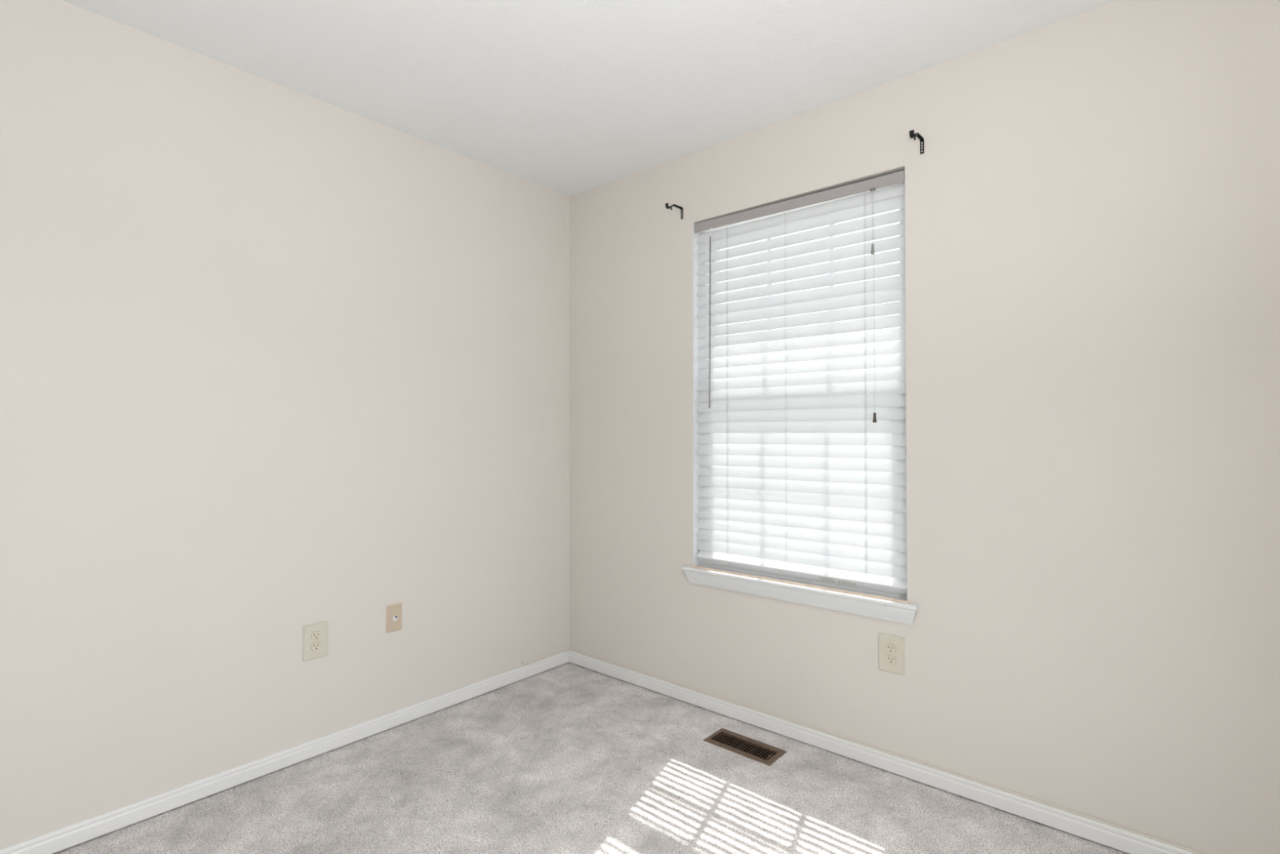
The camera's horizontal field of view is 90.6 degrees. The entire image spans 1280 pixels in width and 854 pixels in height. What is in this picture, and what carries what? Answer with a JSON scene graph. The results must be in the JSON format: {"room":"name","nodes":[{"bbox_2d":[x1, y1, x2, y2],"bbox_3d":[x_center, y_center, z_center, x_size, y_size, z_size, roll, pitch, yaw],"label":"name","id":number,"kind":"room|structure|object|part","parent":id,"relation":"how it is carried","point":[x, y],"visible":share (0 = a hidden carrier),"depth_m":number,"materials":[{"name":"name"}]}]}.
{"room":"empty bedroom","nodes":[
{"label":"empty bedroom","id":0,"kind":"room"},
{"bbox_2d":[0,0,569,848],"bbox_3d":[-1.426,-0.005,2.224,0.160,2.446,3.370,-1,-1,41],"label":"wall","id":1,"kind":"structure","parent":0,"point":[276,360],"depth_m":2.16,"materials":[{"name":"beige paint"}]},
{"bbox_2d":[0,651,568,853],"bbox_3d":[-1.360,1.182,2.155,0.012,0.058,3.050,-1,-1,41],"label":"baseboard","id":2,"kind":"structure","parent":1,"relation":"attached to","point":[55,841],"depth_m":2.18,"materials":[{"name":"white paint"}]},
{"bbox_2d":[302,620,328,661],"bbox_3d":[-1.201,0.792,2.347,0.009,0.129,0.088,-1,-1,41],"label":"wall outlet","id":3,"kind":"object","parent":1,"relation":"attached to","point":[315,636],"visible":1,"depth_m":2.34,"materials":[{"name":"beige plastic"}]},
{"bbox_2d":[311,641,320,650],"bbox_3d":[-1.199,0.812,2.345,0.003,0.028,0.034,-1,-1,41],"label":"receptacle","id":4,"kind":"object","parent":3,"relation":"attached to","point":[315,646],"depth_m":2.34,"materials":[{"name":"beige plastic"}]},
{"bbox_2d":[311,631,320,639],"bbox_3d":[-1.199,0.773,2.345,0.003,0.028,0.034,-1,-1,41],"label":"receptacle","id":5,"kind":"object","parent":3,"relation":"attached to","point":[315,635],"depth_m":2.34,"materials":[{"name":"beige plastic"}]},
{"bbox_2d":[386,602,401,632],"bbox_3d":[-0.999,0.777,2.579,0.013,0.110,0.066,-1,-1,41],"label":"cable jack","id":6,"kind":"object","parent":1,"relation":"attached to","point":[393,611],"visible":1,"depth_m":2.58,"materials":[{"name":"beige plastic"}]},
{"bbox_2d":[61,0,1119,196],"bbox_3d":[-0.095,-1.301,1.095,3.670,0.120,3.370,-1,-1,41],"label":"ceiling","id":7,"kind":"structure","parent":0,"point":[569,98],"depth_m":2.11,"materials":[{"name":"white paint"}]},
{"bbox_2d":[52,662,1129,853],"bbox_3d":[-0.094,1.273,1.066,3.670,0.151,3.370,-1,-1,41],"label":"floor","id":8,"kind":"structure","parent":0,"point":[569,757],"depth_m":2.06,"materials":[{"name":"grey carpet"}]},
{"bbox_2d":[702,728,786,765],"bbox_3d":[0.397,1.271,2.409,0.291,0.134,0.132,-1,-1,41],"label":"floor vent","id":9,"kind":"object","parent":8,"relation":"in","point":[767,754],"visible":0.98,"depth_m":2.41,"materials":[{"name":"brown metal"}]},
{"bbox_2d":[568,0,1279,853],"bbox_3d":[0.951,-0.005,2.298,3.350,2.446,0.160,-1,-1,41],"label":"wall","id":10,"kind":"structure","parent":0,"point":[1092,197],"depth_m":1.96,"materials":[{"name":"beige paint"}]},
{"bbox_2d":[665,203,683,219],"bbox_3d":[0.153,-0.963,2.814,0.015,0.051,0.112,-1,-1,41],"label":"curtain rod bracket","id":11,"kind":"object","parent":10,"relation":"attached to","point":[667,206],"visible":1,"depth_m":2.82,"materials":[{"name":"black metal"}]},
{"bbox_3d":[0.161,-0.963,2.823,0.013,0.051,0.089,-1,-1,41],"label":"arm","id":12,"kind":"part","parent":11,"relation":"part of","materials":[{"name":"black metal"}]},
{"bbox_2d":[681,165,919,624],"bbox_3d":[0.622,-0.112,2.559,0.998,1.600,0.189,-1,-1,41],"label":"window","id":13,"kind":"structure","parent":10,"relation":"in","point":[892,606],"depth_m":2.53,"materials":[{"name":"white plastic"}]},
{"bbox_3d":[0.623,0.625,2.551,0.998,0.020,0.189,-1,-1,41],"label":"sill","id":14,"kind":"part","parent":13,"relation":"part of","materials":[{"name":"white wood"}]},
{"bbox_2d":[694,170,906,595],"bbox_3d":[0.595,-0.154,2.525,0.904,1.508,0.055,-1,-1,41],"label":"window blind","id":15,"kind":"object","parent":13,"relation":"attached to","point":[813,487],"visible":0.98,"depth_m":2.48,"materials":[{"name":"white plastic"}]},
{"bbox_3d":[0.605,-0.890,2.543,0.898,0.030,0.026,-1,-1,41],"label":"head rail","id":16,"kind":"part","parent":15,"relation":"part of","materials":[{"name":"white plastic"}]},
{"bbox_3d":[0.603,0.570,2.524,0.900,0.060,0.035,-1,-1,41],"label":"rail","id":17,"kind":"part","parent":15,"relation":"part of","materials":[{"name":"white plastic"}]},
{"bbox_2d":[836,579,857,586],"bbox_3d":[0.776,0.584,2.370,0.075,0.014,0.014,-1,-1,41],"label":"print","id":18,"kind":"object","parent":15,"relation":"on","point":[844,582],"depth_m":2.37,"materials":[{"name":"grey"}]},
{"bbox_3d":[0.842,-0.758,2.293,0.004,0.196,0.002,-1,-1,41],"label":"lift cord","id":19,"kind":"part","parent":15,"relation":"part of","materials":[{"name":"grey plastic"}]},
{"bbox_3d":[0.845,-0.453,2.287,0.004,0.806,0.002,-1,-1,41],"label":"lift cord","id":20,"kind":"part","parent":15,"relation":"part of","materials":[{"name":"white fabric"}]},
{"bbox_3d":[0.631,0.195,2.563,0.842,0.759,0.036,-1,-1,41],"label":"sash","id":21,"kind":"part","parent":13,"relation":"part of","materials":[{"name":"white plastic"}]},
{"bbox_3d":[0.656,-0.502,2.600,0.842,0.745,0.036,-1,-1,41],"label":"sash","id":22,"kind":"part","parent":13,"relation":"part of","materials":[{"name":"white plastic"}]},
{"bbox_2d":[568,651,1197,853],"bbox_3d":[0.895,1.182,2.219,3.350,0.058,0.012,-1,-1,41],"label":"baseboard","id":23,"kind":"structure","parent":10,"relation":"attached to","point":[1128,842],"depth_m":2.18,"materials":[{"name":"white paint"}]},
{"bbox_2d":[878,632,904,675],"bbox_3d":[0.886,0.800,2.234,0.088,0.131,0.009,-1,-1,41],"label":"wall outlet","id":24,"kind":"object","parent":10,"relation":"attached to","point":[891,647],"visible":1,"depth_m":2.23,"materials":[{"name":"beige plastic"}]},
{"bbox_2d":[885,654,896,664],"bbox_3d":[0.884,0.820,2.231,0.036,0.029,0.003,-1,-1,41],"label":"receptacle","id":25,"kind":"object","parent":24,"relation":"attached to","point":[890,659],"depth_m":2.23,"materials":[{"name":"beige plastic"}]},
{"bbox_2d":[885,644,896,653],"bbox_3d":[0.884,0.781,2.232,0.036,0.029,0.003,-1,-1,41],"label":"receptacle","id":26,"kind":"object","parent":24,"relation":"attached to","point":[890,648],"depth_m":2.23,"materials":[{"name":"beige plastic"}]},
{"bbox_2d":[909,129,924,154],"bbox_3d":[0.937,-0.967,2.141,0.015,0.051,0.112,-1,-1,41],"label":"curtain rod bracket","id":27,"kind":"object","parent":10,"relation":"attached to","point":[912,135],"visible":1,"depth_m":2.16,"materials":[{"name":"black metal"}]},
{"bbox_3d":[0.944,-0.967,2.150,0.013,0.051,0.089,-1,-1,41],"label":"arm","id":28,"kind":"part","parent":27,"relation":"part of","materials":[{"name":"black metal"}]}
]}

